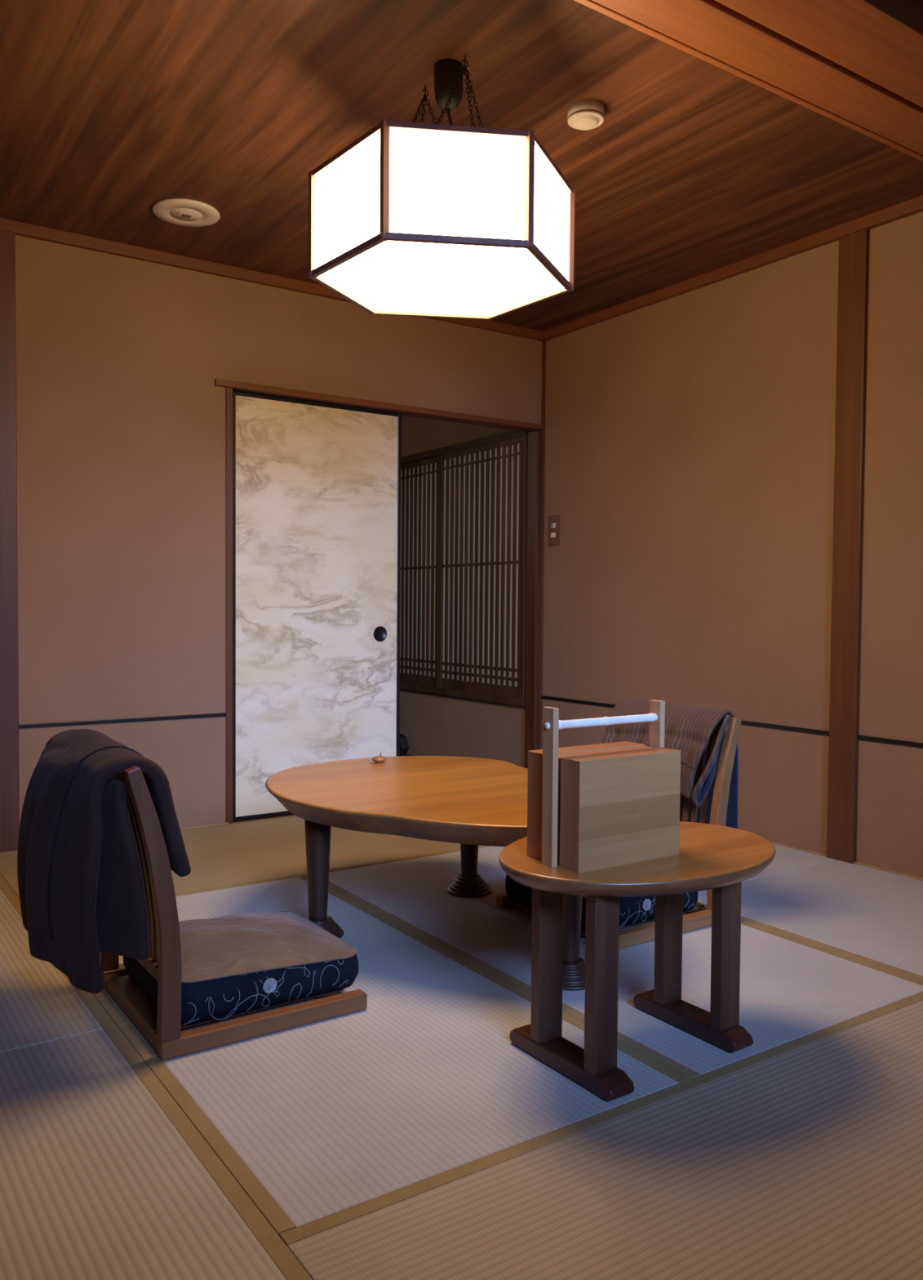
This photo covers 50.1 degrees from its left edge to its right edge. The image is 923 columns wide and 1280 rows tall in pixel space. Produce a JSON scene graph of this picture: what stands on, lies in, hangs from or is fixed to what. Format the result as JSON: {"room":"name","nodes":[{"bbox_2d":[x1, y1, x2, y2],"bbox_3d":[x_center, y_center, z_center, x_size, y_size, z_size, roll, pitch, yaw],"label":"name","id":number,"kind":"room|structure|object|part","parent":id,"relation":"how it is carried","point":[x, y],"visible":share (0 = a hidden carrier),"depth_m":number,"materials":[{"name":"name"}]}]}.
{"room":"traditional dwelling","nodes":[
{"label":"traditional dwelling","id":0,"kind":"room"},
{"bbox_2d":[15,235,542,827],"bbox_3d":[-1.347,-0.362,3.981,4.400,2.385,0.100,-1,2,-34],"label":"wall","id":1,"kind":"structure","parent":0,"point":[121,409],"depth_m":3.99,"materials":[{"name":"paint"}]},
{"bbox_2d":[0,230,19,852],"bbox_3d":[-1.719,-0.334,3.668,0.121,2.345,0.042,-1,2,-34],"label":"pillar","id":2,"kind":"structure","parent":1,"relation":"attached to","point":[9,674],"depth_m":3.67,"materials":[{"name":"brown wood"}]},
{"bbox_2d":[18,712,226,728],"bbox_3d":[-1.332,0.321,3.953,0.824,0.015,0.009,-1,2,-34],"label":"trim","id":3,"kind":"structure","parent":1,"relation":"attached to","point":[220,714],"depth_m":3.93,"materials":[{"name":"black paint"}]},
{"bbox_2d":[180,822,228,829],"bbox_3d":[-1.335,0.799,3.968,0.824,0.036,0.013,-1,2,-34],"label":"trim","id":4,"kind":"structure","parent":1,"relation":"attached to","point":[224,823],"depth_m":4.13,"materials":[{"name":"brown wood"}]},
{"bbox_2d":[0,217,546,341],"bbox_3d":[-1.344,-1.530,3.860,4.299,0.043,0.031,-1,2,-34],"label":"trim","id":5,"kind":"structure","parent":1,"relation":"attached to","point":[20,228],"depth_m":4.03,"materials":[{"name":"brown wood"}]},
{"bbox_2d":[232,391,401,821],"bbox_3d":[-0.643,-0.143,4.462,0.835,1.836,0.030,-1,2,-34],"label":"door","id":6,"kind":"structure","parent":1,"relation":"in","point":[317,486],"depth_m":4.42,"materials":[{"name":"white paper"}]},
{"bbox_3d":[-0.381,-0.029,4.630,0.072,0.072,0.004,-1,2,-34],"label":"handle","id":7,"kind":"part","parent":6,"relation":"part of","materials":[{"name":"black paint"}]},
{"bbox_2d":[214,378,543,823],"bbox_3d":[-0.333,-0.141,4.669,1.754,1.913,0.118,-1,2,-34],"label":"door frame","id":8,"kind":"structure","parent":1,"relation":"attached to","point":[534,437],"depth_m":4.69,"materials":[{"name":"brown wood"}]},
{"bbox_2d":[537,341,546,749],"bbox_3d":[0.418,-0.367,5.125,0.034,2.345,0.034,-1,2,-34],"label":"pillar corner","id":9,"kind":"structure","parent":1,"relation":"attached to","point":[544,343],"depth_m":5.10,"materials":[{"name":"brown wood"}]},
{"bbox_2d":[0,0,922,331],"bbox_3d":[0.236,-1.494,1.626,4.400,0.060,5.700,-1,2,-34],"label":"ceiling","id":10,"kind":"structure","parent":0,"point":[111,110],"depth_m":2.89,"materials":[{"name":"brown wood"}]},
{"bbox_2d":[151,198,220,226],"bbox_3d":[-0.987,-1.529,3.542,0.236,0.018,0.236,-1,2,-34],"label":"ceiling speaker","id":11,"kind":"object","parent":10,"relation":"attached to","point":[179,211],"visible":1,"depth_m":3.52,"materials":[{"name":"white plastic"}]},
{"bbox_2d":[308,55,574,320],"bbox_3d":[-0.046,-1.219,2.602,0.630,0.558,0.702,-1,2,-34],"label":"pendant lamp","id":12,"kind":"object","parent":10,"relation":"hanging from","point":[414,219],"visible":1,"depth_m":2.40,"materials":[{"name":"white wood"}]},
{"bbox_3d":[-0.281,-1.072,2.427,0.020,0.249,0.340,-1,2,-34],"label":"panel","id":13,"kind":"part","parent":12,"relation":"part of","materials":[{"name":"white paper"}]},
{"bbox_3d":[-0.143,-1.340,2.628,0.010,0.276,0.138,2,3,42],"label":"chain","id":14,"kind":"part","parent":12,"relation":"part of","materials":[{"name":"metal"}]},
{"bbox_3d":[-0.116,-1.342,2.695,0.009,0.276,0.055,-1,3,-44],"label":"chain","id":15,"kind":"part","parent":12,"relation":"part of","materials":[{"name":"metal"}]},
{"bbox_3d":[-0.045,-1.341,2.704,0.128,0.276,0.009,0,2,-26],"label":"chain","id":16,"kind":"part","parent":12,"relation":"part of","materials":[{"name":"metal"}]},
{"bbox_3d":[-0.048,-0.950,2.611,0.608,0.001,0.679,-1,2,-34],"label":"panel","id":17,"kind":"part","parent":12,"relation":"part of","materials":[{"name":"white paper"}]},
{"bbox_3d":[-0.006,-1.296,2.587,0.067,0.194,0.011,0,2,1],"label":"cord","id":18,"kind":"part","parent":12,"relation":"part of","materials":[{"name":"black plastic"}]},
{"bbox_3d":[-0.046,-1.334,2.498,0.134,0.276,0.009,-1,2,-31],"label":"chain","id":19,"kind":"part","parent":12,"relation":"part of","materials":[{"name":"metal"}]},
{"bbox_3d":[-0.009,-1.066,2.314,0.304,0.249,0.153,-1,2,-34],"label":"panel","id":20,"kind":"part","parent":12,"relation":"part of","materials":[{"name":"white paper"}]},
{"bbox_3d":[0.025,-1.334,2.508,0.009,0.276,0.065,-1,2,-35],"label":"chain","id":21,"kind":"part","parent":12,"relation":"part of","materials":[{"name":"metal"}]},
{"bbox_3d":[0.052,-1.336,2.574,0.129,0.276,0.010,-1,3,-44],"label":"chain","id":22,"kind":"part","parent":12,"relation":"part of","materials":[{"name":"metal"}]},
{"bbox_3d":[0.225,-1.070,2.494,0.284,0.249,0.187,-1,2,-34],"label":"panel","id":23,"kind":"part","parent":12,"relation":"part of","materials":[{"name":"white paper"}]},
{"bbox_2d":[567,98,604,130],"bbox_3d":[0.351,-1.478,2.788,0.104,0.047,0.104,-1,2,-34],"label":"smoke detector","id":24,"kind":"object","parent":10,"relation":"attached to","point":[584,114],"visible":1,"depth_m":2.76,"materials":[{"name":"white plastic"}]},
{"bbox_2d":[573,0,922,161],"bbox_3d":[0.034,-1.402,1.837,4.300,0.140,0.159,-1,2,-34],"label":"beam","id":25,"kind":"structure","parent":10,"relation":"attached to","point":[710,31],"depth_m":2.30,"materials":[{"name":"brown wood"}]},
{"bbox_2d":[715,0,922,107],"bbox_3d":[0.135,-1.395,1.688,4.300,0.143,0.194,-1,2,-34],"label":"beam","id":26,"kind":"structure","parent":10,"relation":"attached to","point":[881,42],"depth_m":2.16,"materials":[{"name":"brown wood"}]},
{"bbox_2d":[400,211,922,877],"bbox_3d":[1.353,-0.336,3.823,0.112,2.385,8.000,-1,2,-34],"label":"wall","id":27,"kind":"structure","parent":0,"point":[690,463],"depth_m":4.04,"materials":[{"name":"paint"}]},
{"bbox_2d":[400,456,437,686],"bbox_3d":[-0.352,-0.422,6.256,0.025,1.384,0.855,-1,2,-34],"label":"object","id":28,"kind":"structure","parent":27,"relation":"in","point":[419,479],"depth_m":6.12,"materials":[{"name":"brown wood"}]},
{"bbox_2d":[400,681,525,706],"bbox_3d":[-0.274,0.292,6.189,0.120,0.039,2.300,-1,2,-34],"label":"window sill","id":29,"kind":"structure","parent":27,"relation":"attached to","point":[418,687],"depth_m":5.66,"materials":[{"name":"brown wood"}]},
{"bbox_2d":[400,430,528,698],"bbox_3d":[-0.269,-0.437,6.164,0.120,1.421,2.300,-1,2,-34],"label":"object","id":30,"kind":"structure","parent":27,"relation":"in","point":[482,494],"depth_m":5.51,"materials":[{"name":"brown wood"}]},
{"bbox_2d":[548,515,559,546],"bbox_3d":[0.470,-0.559,5.030,0.011,0.152,0.084,-1,2,-34],"label":"wall switch","id":31,"kind":"object","parent":27,"relation":"attached to","point":[554,520],"visible":1,"depth_m":5.02,"materials":[{"name":"brown plastic"}]},
{"bbox_2d":[541,695,829,735],"bbox_3d":[0.902,0.323,4.417,0.009,0.015,1.722,-1,2,-34],"label":"trim","id":32,"kind":"structure","parent":27,"relation":"attached to","point":[745,722],"depth_m":3.99,"materials":[{"name":"black paint"}]},
{"bbox_2d":[543,195,922,340],"bbox_3d":[1.098,-1.518,4.069,0.031,0.043,2.370,-1,2,-34],"label":"trim","id":33,"kind":"structure","parent":27,"relation":"attached to","point":[914,206],"depth_m":3.96,"materials":[{"name":"brown wood"}]},
{"bbox_2d":[768,840,922,880],"bbox_3d":[1.420,0.831,3.663,0.013,0.036,3.586,-1,2,-34],"label":"trim","id":34,"kind":"structure","parent":27,"relation":"attached to","point":[771,842],"depth_m":3.59,"materials":[{"name":"brown wood"}]},
{"bbox_2d":[826,228,870,863],"bbox_3d":[1.428,-0.309,3.636,0.040,2.345,0.113,-1,2,-34],"label":"pillar","id":35,"kind":"structure","parent":27,"relation":"attached to","point":[854,248],"depth_m":3.62,"materials":[{"name":"brown wood"}]},
{"bbox_2d":[858,734,922,747],"bbox_3d":[1.943,0.383,2.887,0.009,0.015,1.744,-1,2,-34],"label":"trim","id":36,"kind":"structure","parent":27,"relation":"attached to","point":[860,737],"depth_m":3.50,"materials":[{"name":"black paint"}]},
{"bbox_3d":[0.204,0.965,1.640,4.300,0.085,5.600,-1,2,-34],"label":"floor","id":37,"kind":"structure","parent":0,"visible":0},
{"bbox_2d":[0,874,116,1052],"bbox_3d":[-1.630,0.850,2.676,0.879,0.046,1.792,-1,2,-34],"label":"mat","id":38,"kind":"object","parent":37,"relation":"on","point":[39,1003],"visible":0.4,"depth_m":2.33,"materials":[{"name":"wicker"}]},
{"bbox_2d":[0,1025,312,1279],"bbox_3d":[-0.624,0.907,1.197,0.879,0.046,1.782,-1,2,-34],"label":"mat","id":39,"kind":"object","parent":37,"relation":"on","point":[104,1175],"visible":1,"depth_m":1.58,"materials":[{"name":"wicker"}]},
{"bbox_2d":[0,815,491,898],"bbox_3d":[-0.789,0.819,3.782,1.753,0.046,0.909,-1,2,-34],"label":"mat","id":40,"kind":"object","parent":37,"relation":"on","point":[234,855],"visible":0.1,"depth_m":3.72,"materials":[{"name":"fabric"}]},
{"bbox_2d":[92,875,689,1235],"bbox_3d":[-0.403,0.868,2.433,0.875,0.046,1.754,-1,2,-34],"label":"mat","id":41,"kind":"object","parent":37,"relation":"on","point":[314,1121],"visible":0.52,"depth_m":1.94,"materials":[{"name":"wicker"}]},
{"bbox_2d":[99,765,367,1060],"bbox_3d":[-0.578,0.545,2.317,0.542,0.604,0.500,-1,2,-34],"label":"chair","id":42,"kind":"object","parent":41,"relation":"on","point":[161,1025],"visible":0.49,"depth_m":2.06,"materials":[{"name":"brown wood"}]},
{"bbox_2d":[17,728,191,993],"bbox_3d":[-0.827,0.450,2.204,0.294,0.483,0.557,-1,2,-37],"label":"padded jacket","id":43,"kind":"object","parent":42,"relation":"on","point":[82,892],"visible":0.95,"depth_m":2.01,"materials":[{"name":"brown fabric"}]},
{"bbox_3d":[-0.887,0.522,2.386,0.109,0.569,0.030,-1,2,-34],"label":"post","id":44,"kind":"part","parent":42,"relation":"part of","materials":[{"name":"brown wood"}]},
{"bbox_3d":[-0.683,0.819,2.537,0.476,0.038,0.036,-1,2,-34],"label":"rail","id":45,"kind":"part","parent":42,"relation":"part of","materials":[{"name":"brown wood"}]},
{"bbox_3d":[-0.781,0.285,2.169,0.022,0.050,0.424,-20,13,-32],"label":"rail","id":46,"kind":"part","parent":42,"relation":"part of","materials":[{"name":"brown wood"}]},
{"bbox_3d":[-0.730,0.694,2.219,0.022,0.030,0.424,-4,4,-34],"label":"rail","id":47,"kind":"part","parent":42,"relation":"part of","materials":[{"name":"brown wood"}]},
{"bbox_3d":[-0.626,0.537,2.002,0.109,0.569,0.030,-1,2,-34],"label":"post","id":48,"kind":"part","parent":42,"relation":"part of","materials":[{"name":"brown wood"}]},
{"bbox_2d":[123,911,358,1025],"bbox_3d":[-0.529,0.745,2.358,0.462,0.138,0.418,-1,2,-34],"label":"seat cushion","id":49,"kind":"object","parent":42,"relation":"on","point":[232,964],"visible":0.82,"depth_m":2.23,"materials":[{"name":"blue fabric"}]},
{"bbox_3d":[-0.423,0.834,2.153,0.476,0.038,0.036,-1,2,-34],"label":"rail","id":50,"kind":"part","parent":42,"relation":"part of","materials":[{"name":"brown wood"}]},
{"bbox_2d":[498,821,776,1101],"bbox_3d":[0.375,0.651,2.107,0.656,0.420,0.476,-1,2,-34],"label":"side table","id":51,"kind":"object","parent":41,"relation":"on","point":[717,858],"visible":0.92,"depth_m":2.02,"materials":[{"name":"brown wood"}]},
{"bbox_3d":[0.178,0.650,2.045,0.062,0.353,0.029,-1,2,-34],"label":"leg","id":52,"kind":"part","parent":51,"relation":"part of","materials":[{"name":"brown wood"}]},
{"bbox_3d":[0.271,0.656,1.908,0.062,0.353,0.029,-1,2,-34],"label":"leg","id":53,"kind":"part","parent":51,"relation":"part of","materials":[{"name":"brown wood"}]},
{"bbox_2d":[527,699,680,873],"bbox_3d":[0.294,0.287,2.030,0.316,0.314,0.162,-1,2,-34],"label":"box","id":54,"kind":"object","parent":51,"relation":"on","point":[591,807],"visible":1,"depth_m":1.96,"materials":[{"name":"brown wood"}]},
{"bbox_3d":[0.175,0.289,1.945,0.014,0.314,0.034,-1,2,-34],"label":"handle post","id":55,"kind":"part","parent":54,"relation":"part of","materials":[{"name":"brown wood"}]},
{"bbox_3d":[0.416,0.286,2.109,0.014,0.314,0.034,-1,2,-34],"label":"handle post","id":56,"kind":"part","parent":54,"relation":"part of","materials":[{"name":"brown wood"}]},
{"bbox_3d":[0.472,0.646,2.245,0.061,0.353,0.029,-1,2,-34],"label":"leg","id":57,"kind":"part","parent":51,"relation":"part of","materials":[{"name":"brown wood"}]},
{"bbox_3d":[0.565,0.651,2.108,0.061,0.353,0.029,-1,2,-34],"label":"leg","id":58,"kind":"part","parent":51,"relation":"part of","materials":[{"name":"brown wood"}]},
{"bbox_2d":[279,991,922,1279],"bbox_3d":[0.705,0.905,1.586,1.753,0.046,0.891,-1,2,-34],"label":"mat","id":59,"kind":"object","parent":37,"relation":"on","point":[801,1158],"visible":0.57,"depth_m":1.57,"materials":[{"name":"wicker"}]},
{"bbox_2d":[328,846,922,1079],"bbox_3d":[0.323,0.857,2.926,0.878,0.046,1.754,-1,2,-34],"label":"mat","id":60,"kind":"object","parent":37,"relation":"on","point":[791,988],"visible":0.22,"depth_m":2.57,"materials":[{"name":"wicker"}]},
{"bbox_2d":[265,755,585,990],"bbox_3d":[-0.059,0.628,2.848,0.893,0.410,1.204,-1,2,-34],"label":"table","id":61,"kind":"object","parent":60,"relation":"on","point":[471,802],"visible":0.66,"depth_m":2.74,"materials":[{"name":"brown wood"}]},
{"bbox_3d":[-0.404,0.636,2.776,0.077,0.303,0.077,-1,2,-34],"label":"leg","id":62,"kind":"part","parent":61,"relation":"part of","materials":[{"name":"brown wood"}]},
{"bbox_2d":[368,752,386,764],"bbox_3d":[-0.280,0.391,3.278,0.062,0.034,0.049,0,2,-14],"label":"spinning top","id":63,"kind":"object","parent":61,"relation":"on","point":[380,758],"visible":1,"depth_m":3.26,"materials":[{"name":"brown wood"}]},
{"bbox_3d":[0.027,0.625,3.220,0.077,0.303,0.077,-1,2,-34],"label":"leg","id":64,"kind":"part","parent":61,"relation":"part of","materials":[{"name":"brown wood"}]},
{"bbox_3d":[0.269,0.652,2.458,0.077,0.303,0.077,-1,2,-34],"label":"leg","id":65,"kind":"part","parent":61,"relation":"part of","materials":[{"name":"brown wood"}]},
{"bbox_2d":[496,717,742,949],"bbox_3d":[0.472,0.530,3.003,0.542,0.604,0.500,-1,2,-34],"label":"chair","id":66,"kind":"object","parent":60,"relation":"on","point":[700,917],"visible":0.27,"depth_m":2.92,"materials":[{"name":"brown wood"}]},
{"bbox_3d":[0.312,0.805,3.186,0.476,0.038,0.036,-1,2,-34],"label":"rail","id":67,"kind":"part","parent":66,"relation":"part of","materials":[{"name":"brown wood"}]},
{"bbox_2d":[505,874,698,931],"bbox_3d":[0.420,0.731,2.975,0.462,0.138,0.418,-1,2,-34],"label":"seat cushion","id":68,"kind":"object","parent":66,"relation":"on","point":[633,909],"visible":0.2,"depth_m":2.81,"materials":[{"name":"blue fabric"}]},
{"bbox_3d":[0.573,0.820,2.802,0.476,0.038,0.036,-1,2,-34],"label":"rail","id":69,"kind":"part","parent":66,"relation":"part of","materials":[{"name":"brown wood"}]},
{"bbox_2d":[601,697,738,828],"bbox_3d":[0.656,0.407,3.130,0.176,0.406,0.481,-1,2,-34],"label":"blanket","id":70,"kind":"object","parent":66,"relation":"on","point":[688,729],"visible":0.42,"depth_m":3.01,"materials":[{"name":"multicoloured fabric"}]},
{"bbox_3d":[0.678,0.264,3.133,0.022,0.050,0.424,18,-8,-33],"label":"rail","id":71,"kind":"part","parent":66,"relation":"part of","materials":[{"name":"brown wood"}]},
{"bbox_3d":[0.780,0.517,2.933,0.109,0.569,0.030,-1,2,-34],"label":"post","id":72,"kind":"part","parent":66,"relation":"part of","materials":[{"name":"brown wood"}]},
{"bbox_2d":[699,844,836,891],"bbox_3d":[0.541,0.817,4.164,0.874,0.046,1.772,-1,2,-34],"label":"mat","id":73,"kind":"object","parent":37,"relation":"on","point":[785,859],"visible":0.06,"depth_m":3.65,"materials":[{"name":"wicker"}]},
{"bbox_2d":[697,860,922,980],"bbox_3d":[1.542,0.874,2.694,0.874,0.046,1.782,-1,2,-34],"label":"mat","id":74,"kind":"object","parent":37,"relation":"on","point":[870,915],"visible":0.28,"depth_m":3.06,"materials":[{"name":"wicker"}]},
{"bbox_3d":[-1.080,0.807,5.661,1.900,0.110,2.300,-1,2,-34],"label":"floor","id":75,"kind":"structure","parent":0,"visible":0},
{"bbox_2d":[399,733,413,755],"bbox_3d":[-0.175,0.675,5.863,0.052,0.154,0.746,-1,2,-36],"label":"charger","id":76,"kind":"object","parent":75,"relation":"on","point":[404,747],"visible":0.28,"depth_m":6.11,"materials":[{"name":"plastic"}]},
{"bbox_3d":[-0.368,0.664,6.131,0.050,0.153,0.084,-1,2,-34],"label":"casing","id":77,"kind":"part","parent":76,"relation":"part of","materials":[{"name":"black plastic"}]}
]}

